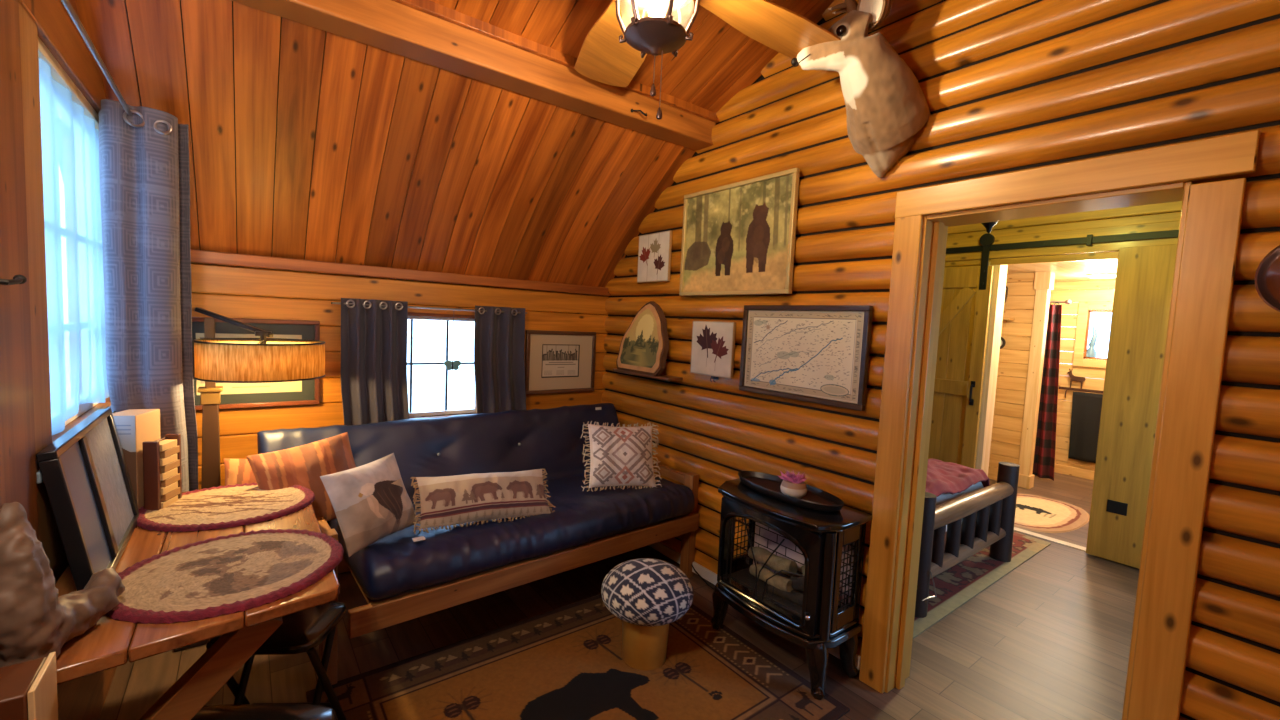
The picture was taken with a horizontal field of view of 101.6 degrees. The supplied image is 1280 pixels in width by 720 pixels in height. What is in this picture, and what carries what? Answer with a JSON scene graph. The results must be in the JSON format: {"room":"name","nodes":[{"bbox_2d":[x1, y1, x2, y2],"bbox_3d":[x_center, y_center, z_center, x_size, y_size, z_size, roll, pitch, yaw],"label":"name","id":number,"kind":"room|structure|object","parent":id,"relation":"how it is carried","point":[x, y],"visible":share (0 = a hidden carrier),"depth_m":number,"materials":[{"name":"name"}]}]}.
{"room":"cabin living room","nodes":[
{"label":"cabin living room","id":0,"kind":"room"},
{"bbox_2d":[52,0,116,719],"bbox_3d":[-1.114,-0.194,0.667,0.120,3.200,4.300,0,5,-37],"label":"wall","id":1,"kind":"structure","parent":0,"point":[83,698],"depth_m":1.68,"materials":[{"name":"brown wood"}]},
{"bbox_2d":[0,274,26,284],"bbox_3d":[-1.256,-0.156,1.032,0.033,0.040,0.127,0,5,-32],"label":"hook","id":2,"kind":"object","parent":1,"relation":"attached to","point":[17,279],"visible":1,"depth_m":1.04,"materials":[{"name":"black metal"}]},
{"bbox_2d":[0,0,38,540],"bbox_3d":[-1.286,0.199,1.022,0.030,2.250,0.505,0,5,-37],"label":"door","id":3,"kind":"structure","parent":1,"relation":"attached to","point":[18,478],"depth_m":1.12,"materials":[{"name":"brown wood"}]},
{"bbox_2d":[19,0,55,568],"bbox_3d":[-1.477,-0.138,1.266,0.025,1.370,0.148,0,5,-37],"label":"trim","id":4,"kind":"structure","parent":1,"relation":"attached to","point":[30,85],"depth_m":1.27,"materials":[{"name":"brown wood"}]},
{"bbox_2d":[20,0,105,113],"bbox_3d":[-1.783,-0.938,1.659,0.025,0.138,1.275,0,5,-37],"label":"trim","id":5,"kind":"structure","parent":1,"relation":"attached to","point":[57,33],"depth_m":1.51,"materials":[{"name":"brown wood"}]},
{"bbox_2d":[36,37,115,483],"bbox_3d":[-1.827,-0.310,1.667,0.115,1.114,1.235,0,5,-37],"label":"window","id":6,"kind":"structure","parent":1,"relation":"in","point":[58,73],"depth_m":1.59,"materials":[{"name":"white plastic"}]},
{"bbox_2d":[60,0,132,115],"bbox_3d":[-1.497,-0.833,1.355,0.110,0.060,1.560,0,5,-37],"label":"curtain rod","id":7,"kind":"object","parent":1,"relation":"attached to","point":[67,5],"visible":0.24,"depth_m":1.42,"materials":[{"name":"silver metal"}]},
{"bbox_2d":[39,58,108,435],"bbox_3d":[-1.823,-0.329,1.690,0.026,1.040,0.950,-1,5,-37],"label":"sheer curtain","id":8,"kind":"object","parent":7,"relation":"hanging from","point":[69,137],"visible":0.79,"depth_m":1.63,"materials":[{"name":"white fabric"}]},
{"bbox_2d":[98,99,198,491],"bbox_3d":[-1.957,-0.146,2.095,0.250,1.585,0.402,0,5,-37],"label":"curtain","id":9,"kind":"object","parent":7,"relation":"hanging from","point":[144,169],"visible":0.86,"depth_m":1.95,"materials":[{"name":"grey fabric"}]},
{"bbox_2d":[55,491,339,719],"bbox_3d":[-1.414,0.846,1.697,0.630,0.525,1.239,0,5,-37],"label":"table","id":10,"kind":"object","parent":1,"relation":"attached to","point":[110,643],"visible":0.41,"depth_m":1.29,"materials":[{"name":"brown wood"}]},
{"bbox_2d":[0,502,124,667],"bbox_3d":[-1.290,0.459,1.147,0.127,0.341,0.296,2,4,-14],"label":"stuffed animal","id":11,"kind":"object","parent":10,"relation":"on","point":[35,622],"visible":0.98,"depth_m":1.06},
{"bbox_2d":[36,408,139,590],"bbox_3d":[-1.589,0.387,1.531,0.100,0.398,0.655,0,5,-37],"label":"picture frame","id":12,"kind":"object","parent":10,"relation":"on","point":[84,471],"visible":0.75,"depth_m":1.44,"materials":[{"name":"black wood"}]},
{"bbox_2d":[112,409,160,508],"bbox_3d":[-1.864,0.366,1.920,0.097,0.353,0.147,1,4,-16],"label":"game box","id":13,"kind":"object","parent":10,"relation":"on","point":[134,427],"visible":0.31,"depth_m":1.87,"materials":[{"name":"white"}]},
{"bbox_2d":[105,529,343,623],"bbox_3d":[-1.173,0.597,1.507,0.552,0.022,0.539,0,5,-37],"label":"placemat","id":14,"kind":"object","parent":10,"relation":"on","point":[240,572],"visible":0.99,"depth_m":1.46,"materials":[{"name":"fabric"}]},
{"bbox_2d":[136,482,314,531],"bbox_3d":[-1.557,0.546,1.984,0.548,0.022,0.491,0,5,-30],"label":"placemat","id":15,"kind":"object","parent":10,"relation":"on","point":[213,508],"visible":0.95,"depth_m":1.94,"materials":[{"name":"fabric"}]},
{"bbox_2d":[142,434,181,510],"bbox_3d":[-1.773,0.417,1.944,0.050,0.258,0.139,2,4,-14],"label":"rack","id":16,"kind":"object","parent":15,"relation":"on","point":[162,477],"visible":0.96,"depth_m":1.91,"materials":[{"name":"brown wood"}]},
{"bbox_2d":[191,251,608,573],"bbox_3d":[-1.339,0.317,3.210,2.890,1.800,0.120,0,5,-37],"label":"wall","id":17,"kind":"structure","parent":0,"point":[224,290],"depth_m":2.83,"materials":[{"name":"brown wood"}]},
{"bbox_2d":[192,317,319,409],"bbox_3d":[-1.954,0.016,2.611,0.600,0.445,0.030,0,5,-37],"label":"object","id":18,"kind":"object","parent":17,"relation":"attached to","point":[306,392],"visible":0.34,"depth_m":2.65,"materials":[{"name":"brown wood"}]},
{"bbox_2d":[191,249,610,295],"bbox_3d":[-1.260,-0.497,3.101,2.595,0.060,0.052,0,5,-37],"label":"trim","id":19,"kind":"structure","parent":17,"relation":"attached to","point":[197,256],"depth_m":2.91,"materials":[{"name":"brown wood"}]},
{"bbox_2d":[331,302,526,313],"bbox_3d":[-1.204,-0.308,3.125,1.110,0.011,0.072,0,5,-37],"label":"curtain rod","id":20,"kind":"object","parent":17,"relation":"attached to","point":[331,302],"visible":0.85,"depth_m":3.07,"materials":[{"name":"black metal"}]},
{"bbox_2d":[340,298,408,424],"bbox_3d":[-1.475,0.018,2.912,0.350,0.705,0.066,0,5,-37],"label":"curtain","id":21,"kind":"object","parent":20,"relation":"hanging from","point":[373,369],"visible":0.94,"depth_m":2.90,"materials":[{"name":"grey fabric"}]},
{"bbox_2d":[444,317,460,369],"bbox_3d":[-1.134,-0.122,3.167,0.104,0.371,0.013,0,5,-37],"label":"suncatcher","id":22,"kind":"object","parent":20,"relation":"hanging from","point":[448,363],"visible":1,"depth_m":3.17,"materials":[{"name":"grey"}]},
{"bbox_2d":[474,305,525,413],"bbox_3d":[-0.898,0.013,3.350,0.362,0.705,0.066,0,5,-37],"label":"curtain","id":23,"kind":"object","parent":20,"relation":"hanging from","point":[499,338],"visible":0.95,"depth_m":3.35,"materials":[{"name":"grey fabric"}]},
{"bbox_2d":[407,312,476,418],"bbox_3d":[-1.236,0.042,3.212,0.570,0.652,0.105,0,5,-37],"label":"window","id":24,"kind":"structure","parent":17,"relation":"in","point":[411,315],"depth_m":3.22,"materials":[{"name":"white plastic"}]},
{"bbox_2d":[525,330,595,394],"bbox_3d":[-0.553,0.014,3.676,0.545,0.435,0.030,0,5,-37],"label":"framed picture","id":25,"kind":"object","parent":17,"relation":"attached to","point":[555,361],"visible":1,"depth_m":3.66,"materials":[{"name":"beige paper"}]},
{"bbox_2d":[75,0,834,286],"bbox_3d":[0.012,-1.060,1.431,2.910,1.520,4.300,0,5,-37],"label":"ceiling","id":26,"kind":"structure","parent":0,"point":[307,142],"depth_m":2.47,"materials":[{"name":"brown wood"}]},
{"bbox_2d":[574,0,840,119],"bbox_3d":[0.105,-1.212,1.661,1.599,0.902,1.650,0,5,-37],"label":"ceiling fan","id":27,"kind":"object","parent":26,"relation":"hanging from","point":[616,46],"visible":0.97,"depth_m":1.90,"materials":[{"name":"brown wood"}]},
{"bbox_2d":[99,472,1138,719],"bbox_3d":[2.025,1.423,3.224,8.250,0.100,4.500,0,5,-37],"label":"floor","id":28,"kind":"structure","parent":0,"point":[1050,639],"depth_m":2.50,"materials":[{"name":"brown wood"}]},
{"bbox_2d":[0,652,57,719],"bbox_3d":[-1.185,0.984,0.975,0.120,0.803,0.135,0,5,-37],"label":"wooden stand","id":29,"kind":"object","parent":28,"relation":"on","point":[28,689],"visible":1,"depth_m":0.96,"materials":[{"name":"brown wood"}]},
{"bbox_2d":[173,308,325,651],"bbox_3d":[-1.744,0.519,2.349,0.555,1.483,0.541,0,5,-37],"label":"floor lamp","id":30,"kind":"object","parent":28,"relation":"on","point":[263,359],"visible":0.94,"depth_m":2.23,"materials":[{"name":"fabric"}]},
{"bbox_2d":[218,341,304,343],"bbox_3d":[-1.663,-0.070,2.305,0.451,0.002,0.451,3,4,11],"label":"diffuser","id":31,"kind":"object","parent":30,"relation":"attached to","point":[219,342],"depth_m":2.38,"materials":[{"name":"yellow"}]},
{"bbox_2d":[191,704,336,719],"bbox_3d":[-1.025,1.158,1.249,0.460,0.445,0.360,2,4,-4],"label":"folding chair","id":32,"kind":"object","parent":28,"relation":"on","point":[231,711],"visible":0.86,"depth_m":1.38,"materials":[{"name":"black plastic"}]},
{"bbox_2d":[206,601,346,719],"bbox_3d":[-1.213,1.102,1.764,0.340,0.463,0.270,2,4,-4],"label":"folding chair","id":33,"kind":"object","parent":28,"relation":"on","point":[302,631],"visible":0.51,"depth_m":1.74,"materials":[{"name":"black plastic"}]},
{"bbox_2d":[317,463,698,684],"bbox_3d":[-0.680,0.962,2.849,1.903,0.625,0.970,-1,5,-40],"label":"frame","id":34,"kind":"object","parent":28,"relation":"on","point":[373,616],"visible":0.38,"depth_m":2.31,"materials":[{"name":"brown wood"}]},
{"bbox_2d":[257,403,694,600],"bbox_3d":[-0.734,0.623,2.760,2.062,0.544,1.058,0,5,-37],"label":"mattress","id":35,"kind":"object","parent":34,"relation":"on","point":[550,440],"visible":0.72,"depth_m":2.71,"materials":[{"name":"blue leather"}]},
{"bbox_2d":[224,458,256,485],"bbox_3d":[-1.704,0.587,2.442,0.420,0.282,0.160,0,5,-37],"label":"throw pillow","id":36,"kind":"object","parent":35,"relation":"on","point":[237,471],"visible":0.12,"depth_m":2.35,"materials":[{"name":"orange fabric"}]},
{"bbox_2d":[246,432,355,521],"bbox_3d":[-1.443,0.543,2.298,0.201,0.386,0.447,6,5,42],"label":"throw pillow","id":37,"kind":"object","parent":35,"relation":"on","point":[303,465],"visible":0.59,"depth_m":2.25,"materials":[{"name":"orange fabric"}]},
{"bbox_2d":[320,453,418,556],"bbox_3d":[-1.109,0.582,2.158,0.188,0.322,0.344,4,4,23],"label":"throw pillow","id":38,"kind":"object","parent":35,"relation":"on","point":[371,502],"visible":0.99,"depth_m":2.08,"materials":[{"name":"beige fabric"}]},
{"bbox_2d":[411,469,555,541],"bbox_3d":[-0.715,0.644,2.420,0.683,0.242,0.229,0,5,-37],"label":"throw pillow","id":39,"kind":"object","parent":35,"relation":"on","point":[456,499],"visible":1,"depth_m":2.37,"materials":[{"name":"beige fabric"}]},
{"bbox_2d":[581,421,661,491],"bbox_3d":[-0.107,0.555,3.013,0.493,0.396,0.190,1,4,-19],"label":"throw pillow","id":40,"kind":"object","parent":35,"relation":"on","point":[619,456],"visible":0.99,"depth_m":2.96,"materials":[{"name":"beige fabric"}]},
{"bbox_2d":[306,594,849,719],"bbox_3d":[-0.234,1.347,2.060,1.731,0.009,1.266,0,5,-37],"label":"area rug","id":41,"kind":"object","parent":28,"relation":"on","point":[567,662],"visible":0.84,"depth_m":2.17,"materials":[{"name":"brown carpet"}]},
{"bbox_2d":[601,558,692,670],"bbox_3d":[0.028,1.128,2.333,0.410,0.417,0.410,1,4,-16],"label":"footstool","id":42,"kind":"object","parent":41,"relation":"on","point":[648,595],"visible":1,"depth_m":2.23,"materials":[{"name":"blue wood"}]},
{"bbox_2d":[601,558,692,625],"bbox_3d":[0.033,1.013,2.325,0.410,0.187,0.410,0,5,-37],"label":"cushion","id":43,"kind":"object","parent":42,"relation":"on","point":[642,591],"depth_m":2.20,"materials":[{"name":"black fabric"}]},
{"bbox_2d":[711,478,872,699],"bbox_3d":[0.644,0.996,2.400,0.376,0.734,0.656,0,5,-37],"label":"stove","id":44,"kind":"object","parent":41,"relation":"on","point":[798,578],"visible":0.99,"depth_m":2.25,"materials":[{"name":"black metal"}]},
{"bbox_2d":[738,471,843,510],"bbox_3d":[0.684,0.607,2.434,0.230,0.037,0.570,0,5,-37],"label":"oval tray","id":45,"kind":"object","parent":44,"relation":"on","point":[769,485],"visible":0.77,"depth_m":2.39,"materials":[{"name":"black"}]},
{"bbox_2d":[777,471,806,497],"bbox_3d":[0.703,0.561,2.392,0.120,0.120,0.128,0,5,-37],"label":"flower pot","id":46,"kind":"object","parent":45,"relation":"on","point":[793,485],"visible":0.99,"depth_m":2.36,"materials":[{"name":"white ceramic"}]},
{"bbox_2d":[691,564,713,589],"bbox_3d":[0.416,1.249,2.961,0.031,0.129,0.552,0,5,-36],"label":"power cord","id":47,"kind":"object","parent":28,"relation":"on","point":[691,564],"visible":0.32,"depth_m":3.02,"materials":[{"name":"black plastic"}]},
{"bbox_2d":[912,525,1050,639],"bbox_3d":[1.669,1.315,3.733,2.400,0.008,1.445,0,5,-37],"label":"area rug","id":48,"kind":"object","parent":28,"relation":"on","point":[957,585],"visible":0.09,"depth_m":3.26,"materials":[{"name":"beige carpet"}]},
{"bbox_2d":[914,462,1019,617],"bbox_3d":[1.427,0.789,3.931,1.352,0.991,2.035,0,5,-37],"label":"bed","id":49,"kind":"object","parent":48,"relation":"on","point":[986,515],"visible":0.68,"depth_m":3.13,"materials":[{"name":"black wood"}]},
{"bbox_2d":[922,571,936,600],"bbox_3d":[1.538,1.190,2.766,0.106,0.159,0.012,1,4,-22],"label":"wire hook","id":50,"kind":"object","parent":49,"relation":"hanging from","point":[930,571],"visible":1,"depth_m":2.77,"materials":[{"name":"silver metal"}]},
{"bbox_2d":[936,482,983,530],"bbox_3d":[1.419,0.855,3.942,1.120,0.274,1.775,0,5,-37],"label":"mattress","id":51,"kind":"object","parent":49,"relation":"on","point":[943,497],"visible":0.02,"depth_m":3.31,"materials":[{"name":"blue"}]},
{"bbox_2d":[925,459,989,496],"bbox_3d":[1.522,0.771,3.805,1.160,0.384,1.457,0,5,-37],"label":"blanket","id":52,"kind":"object","parent":51,"relation":"on","point":[942,477],"visible":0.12,"depth_m":3.38,"materials":[{"name":"red fabric"}]},
{"bbox_2d":[1014,493,1089,532],"bbox_3d":[3.458,1.333,4.619,1.200,0.009,0.740,0,5,-37],"label":"oval rug","id":53,"kind":"object","parent":28,"relation":"on","point":[1033,512],"visible":0.81,"depth_m":4.50,"materials":[{"name":"beige carpet"}]},
{"bbox_2d":[601,0,1279,719],"bbox_3d":[1.040,-0.213,2.315,0.175,3.200,4.320,0,5,-37],"label":"wall","id":54,"kind":"structure","parent":0,"point":[1007,86],"depth_m":1.90,"materials":[{"name":"brown wood"}]},
{"bbox_2d":[231,0,715,150],"bbox_3d":[-0.643,-1.314,2.281,2.598,0.155,0.150,0,5,-37],"label":"beam","id":55,"kind":"structure","parent":54,"relation":"attached to","point":[388,25],"depth_m":2.21,"materials":[{"name":"brown wood"}]},
{"bbox_2d":[631,109,646,115],"bbox_3d":[-0.006,-1.255,2.643,0.086,0.033,0.032,2,4,-5],"label":"hook","id":56,"kind":"object","parent":55,"relation":"attached to","point":[632,110],"visible":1,"depth_m":2.64,"materials":[{"name":"black metal"}]},
{"bbox_2d":[392,0,718,122],"bbox_3d":[-0.587,-1.379,2.206,2.598,0.054,0.025,0,5,-37],"label":"trim","id":57,"kind":"structure","parent":54,"relation":"attached to","point":[429,7],"depth_m":2.25,"materials":[{"name":"brown wood"}]},
{"bbox_2d":[613,368,682,380],"bbox_3d":[0.037,0.092,3.400,0.115,0.017,0.600,0,5,-37],"label":"wall shelf","id":58,"kind":"object","parent":54,"relation":"attached to","point":[662,376],"visible":0.73,"depth_m":3.26,"materials":[{"name":"brown wood"}]},
{"bbox_2d":[616,301,668,375],"bbox_3d":[0.035,-0.152,3.402,0.139,0.465,0.478,0,5,-37],"label":"wood slice","id":59,"kind":"object","parent":58,"relation":"on","point":[644,347],"visible":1,"depth_m":3.35,"materials":[{"name":"brown wood"}]},
{"bbox_2d":[637,230,671,282],"bbox_3d":[0.091,-0.663,3.385,0.020,0.312,0.323,0,5,-37],"label":"sign","id":60,"kind":"object","parent":54,"relation":"attached to","point":[654,250],"visible":1,"depth_m":3.36,"materials":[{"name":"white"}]},
{"bbox_2d":[690,321,735,378],"bbox_3d":[0.411,-0.065,2.970,0.020,0.310,0.326,0,5,-37],"label":"sign","id":61,"kind":"object","parent":54,"relation":"attached to","point":[713,342],"visible":1,"depth_m":2.95,"materials":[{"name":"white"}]},
{"bbox_2d":[679,168,799,295],"bbox_3d":[0.502,-0.653,2.833,0.030,0.598,0.800,0,5,-37],"label":"framed painting","id":62,"kind":"object","parent":54,"relation":"attached to","point":[738,238],"visible":1,"depth_m":2.78,"materials":[{"name":"brown"}]},
{"bbox_2d":[648,542,860,669],"bbox_3d":[0.323,1.237,3.121,0.016,0.060,2.120,0,5,-37],"label":"baseboard","id":63,"kind":"structure","parent":54,"relation":"attached to","point":[710,576],"depth_m":3.07,"materials":[{"name":"brown wood"}]},
{"bbox_2d":[739,305,872,410],"bbox_3d":[0.759,-0.035,2.501,0.030,0.452,0.700,0,5,-37],"label":"framed map","id":64,"kind":"object","parent":54,"relation":"attached to","point":[818,354],"visible":1,"depth_m":2.45,"materials":[{"name":"beige paper"}]},
{"bbox_2d":[791,0,930,177],"bbox_3d":[0.906,-1.175,2.080,0.523,0.833,0.312,1,4,-19],"label":"deer mount","id":65,"kind":"object","parent":54,"relation":"attached to","point":[886,105],"visible":0.99,"depth_m":1.99,"materials":[{"name":"brown"}]},
{"bbox_2d":[859,215,923,692],"bbox_3d":[1.036,0.403,2.164,0.023,1.992,0.105,0,5,-37],"label":"trim","id":66,"kind":"structure","parent":54,"relation":"attached to","point":[907,242],"depth_m":2.15,"materials":[{"name":"brown wood"}]},
{"bbox_2d":[884,216,947,692],"bbox_3d":[1.161,0.416,2.179,0.195,1.975,0.037,0,5,-37],"label":"trim","id":67,"kind":"structure","parent":54,"relation":"attached to","point":[934,234],"depth_m":2.16,"materials":[{"name":"brown wood"}]},
{"bbox_2d":[927,182,1185,226],"bbox_3d":[1.418,-0.535,1.830,0.195,0.025,0.708,0,5,-37],"label":"trim","id":68,"kind":"structure","parent":54,"relation":"attached to","point":[1173,192],"depth_m":1.75,"materials":[{"name":"brown wood"}]},
{"bbox_2d":[895,130,1260,218],"bbox_3d":[1.338,-0.590,1.753,0.025,0.108,0.957,0,5,-37],"label":"trim","id":69,"kind":"structure","parent":54,"relation":"attached to","point":[1237,153],"depth_m":1.62,"materials":[{"name":"brown wood"}]},
{"bbox_2d":[1122,178,1246,719],"bbox_3d":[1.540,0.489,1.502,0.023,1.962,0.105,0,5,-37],"label":"trim","id":70,"kind":"structure","parent":54,"relation":"attached to","point":[1214,211],"depth_m":1.48,"materials":[{"name":"brown wood"}]},
{"bbox_2d":[1255,245,1279,311],"bbox_3d":[1.677,-0.289,1.272,0.042,0.383,0.216,0,5,-37],"label":"pan","id":71,"kind":"object","parent":54,"relation":"hanging from","point":[1267,276],"visible":1,"depth_m":1.34,"materials":[{"name":"brown metal"}]},
{"bbox_2d":[988,273,1035,480],"bbox_3d":[3.718,0.171,5.677,0.030,2.198,0.840,0,5,-37],"label":"wall bath partition","id":72,"kind":"structure","parent":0,"point":[1010,391],"depth_m":5.43,"materials":[{"name":"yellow wood"}]},
{"bbox_2d":[1000,337,1005,348],"bbox_3d":[3.772,-0.184,5.554,0.016,0.160,0.200,0,5,-37],"label":"wall plaque","id":73,"kind":"object","parent":72,"relation":"attached to","point":[1003,342],"visible":0.1,"depth_m":5.49,"materials":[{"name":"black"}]},
{"bbox_2d":[1004,285,1007,303],"bbox_3d":[3.760,-0.703,5.566,0.028,0.340,0.280,0,5,-37],"label":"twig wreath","id":74,"kind":"object","parent":72,"relation":"attached to","point":[1006,291],"visible":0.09,"depth_m":5.46,"materials":[{"name":"brown wood"}]},
{"bbox_2d":[1002,318,1014,326],"bbox_3d":[3.715,-0.398,5.526,0.150,0.095,0.380,0,5,-37],"label":"shelf","id":75,"kind":"object","parent":72,"relation":"attached to","point":[1004,319],"visible":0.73,"depth_m":5.39,"materials":[{"name":"brown wood"}]},
{"bbox_2d":[1018,272,1054,488],"bbox_3d":[4.015,0.210,5.314,0.135,2.200,0.130,0,5,-37],"label":"trim","id":76,"kind":"structure","parent":72,"relation":"attached to","point":[1043,281],"depth_m":5.28,"materials":[{"name":"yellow wood"}]},
{"bbox_2d":[1002,281,1114,470],"bbox_3d":[5.064,0.229,5.723,0.030,2.198,2.400,0,5,-37],"label":"wall","id":77,"kind":"structure","parent":0,"point":[1082,291],"depth_m":5.93,"materials":[{"name":"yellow wood"}]},
{"bbox_2d":[1054,463,1094,479],"bbox_3d":[5.115,1.292,5.622,0.025,0.100,2.000,0,5,-37],"label":"baseboard","id":78,"kind":"structure","parent":77,"relation":"attached to","point":[1062,469],"depth_m":5.88,"materials":[{"name":"brown wood"}]},
{"bbox_2d":[1058,369,1102,397],"bbox_3d":[4.912,0.273,5.801,0.073,0.334,0.420,0,5,-37],"label":"hook rack","id":79,"kind":"object","parent":77,"relation":"attached to","point":[1072,377],"visible":0.97,"depth_m":5.85,"materials":[{"name":"brown metal"}]},
{"bbox_2d":[1068,391,1102,462],"bbox_3d":[4.954,0.746,5.787,0.046,0.760,0.304,0,5,-37],"label":"towel","id":80,"kind":"object","parent":79,"relation":"hanging from","point":[1086,407],"visible":0.79,"depth_m":5.78,"materials":[{"name":"black fabric"}]},
{"bbox_2d":[1072,302,1112,367],"bbox_3d":[5.080,-0.272,5.717,0.105,0.720,0.465,0,5,-37],"label":"window","id":81,"kind":"structure","parent":77,"relation":"in","point":[1085,309],"depth_m":5.81,"materials":[{"name":"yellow wood"}]},
{"bbox_2d":[1086,322,1097,356],"bbox_3d":[5.028,-0.226,5.798,0.100,0.391,0.100,0,5,-37],"label":"figurine","id":82,"kind":"object","parent":81,"relation":"on","point":[1091,352],"visible":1,"depth_m":5.78,"materials":[{"name":"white glass"}]},
{"bbox_2d":[1007,259,1117,281],"bbox_3d":[4.138,-0.885,4.913,2.610,0.070,2.619,0,5,-37],"label":"ceiling","id":83,"kind":"structure","parent":0,"point":[1071,271],"depth_m":4.93,"materials":[{"name":"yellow wood"}]},
{"bbox_2d":[1086,273,1115,277],"bbox_3d":[4.580,-0.831,5.167,0.250,0.034,0.250,0,5,-37],"label":"recessed light","id":84,"kind":"object","parent":83,"relation":"in","point":[1095,275],"visible":0.94,"depth_m":5.10,"materials":[{"name":"white paint"}]},
{"bbox_2d":[944,201,1181,267],"bbox_3d":[3.188,-0.082,3.949,0.120,2.900,4.300,0,5,-37],"label":"wall","id":85,"kind":"structure","parent":0,"point":[1170,211],"depth_m":3.86,"materials":[{"name":"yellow wood"}]},
{"bbox_2d":[928,266,993,468],"bbox_3d":[2.529,0.239,4.598,0.079,2.070,0.840,0,5,-37],"label":"door","id":86,"kind":"structure","parent":85,"relation":"in","point":[965,308],"depth_m":4.40,"materials":[{"name":"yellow wood"}]},
{"bbox_2d":[975,262,1007,475],"bbox_3d":[2.887,0.263,4.348,0.162,2.130,0.082,0,5,-37],"label":"trim","id":87,"kind":"structure","parent":85,"relation":"attached to","point":[1000,271],"depth_m":4.29,"materials":[{"name":"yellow wood"}]},
{"bbox_2d":[1014,527,1085,550],"bbox_3d":[3.048,1.355,4.083,0.080,0.006,0.760,0,5,-37],"label":"threshold","id":88,"kind":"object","parent":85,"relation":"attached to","point":[1015,528],"depth_m":3.97,"materials":[{"name":"beige wood"}]},
{"bbox_2d":[990,251,1118,264],"bbox_3d":[3.212,-0.747,3.790,0.024,0.050,1.170,0,5,-37],"label":"trim","id":89,"kind":"structure","parent":85,"relation":"attached to","point":[1102,255],"depth_m":3.90,"materials":[{"name":"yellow wood"}]},
{"bbox_2d":[945,220,1179,261],"bbox_3d":[2.930,-0.901,4.157,0.028,0.170,2.120,0,5,-37],"label":"trim","id":90,"kind":"structure","parent":85,"relation":"attached to","point":[1170,225],"depth_m":3.84,"materials":[{"name":"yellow wood"}]},
{"bbox_2d":[946,230,1178,289],"bbox_3d":[2.916,-0.783,4.109,0.072,0.450,2.000,-1,5,-38],"label":"barn door track","id":91,"kind":"object","parent":85,"relation":"attached to","point":[986,240],"visible":0.91,"depth_m":3.96,"materials":[{"name":"black metal"}]},
{"bbox_2d":[1086,244,1176,568],"bbox_3d":[3.340,0.319,3.533,0.046,2.155,0.320,0,5,-37],"label":"door","id":92,"kind":"structure","parent":85,"relation":"in","point":[1144,274],"depth_m":3.53,"materials":[{"name":"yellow wood"}]},
{"bbox_3d":[2.220,-1.288,3.085,2.650,0.100,4.300,0,5,-37],"label":"ceiling","id":93,"kind":"structure","parent":0,"visible":0},
{"bbox_2d":[981,221,998,233],"bbox_3d":[2.109,-0.993,3.127,0.300,0.465,0.300,0,5,-37],"label":"ceiling light","id":94,"kind":"object","parent":93,"relation":"attached to","point":[989,225],"visible":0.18,"depth_m":3.13,"materials":[{"name":"black metal"}]},
{"bbox_3d":[3.341,0.082,5.973,2.610,2.300,0.100,0,5,-37],"label":"wall","id":95,"kind":"structure","parent":0,"visible":0},
{"bbox_2d":[1050,299,1071,304],"bbox_3d":[4.231,-0.653,5.876,0.060,0.060,1.005,0,5,-37],"label":"shower rod","id":96,"kind":"object","parent":95,"relation":"attached to","point":[1068,301],"visible":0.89,"depth_m":5.51,"materials":[{"name":"silver metal"}]},
{"bbox_2d":[1023,302,1061,480],"bbox_3d":[4.357,0.325,5.722,0.073,1.905,0.467,0,5,-37],"label":"shower curtain","id":97,"kind":"object","parent":96,"relation":"hanging from","point":[1044,455],"visible":0.39,"depth_m":5.64,"materials":[{"name":"fabric"}]},
{"label":"outside","id":98,"kind":"structure","parent":0,"visible":0},
{"bbox_2d":[407,337,1061,411],"bbox_3d":[-0.325,1.658,4.048,80.000,0.100,80.000,0,5,-37],"label":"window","id":99,"kind":"structure","parent":98,"point":[428,381],"depth_m":16.57,"materials":[{"name":"white glass"}]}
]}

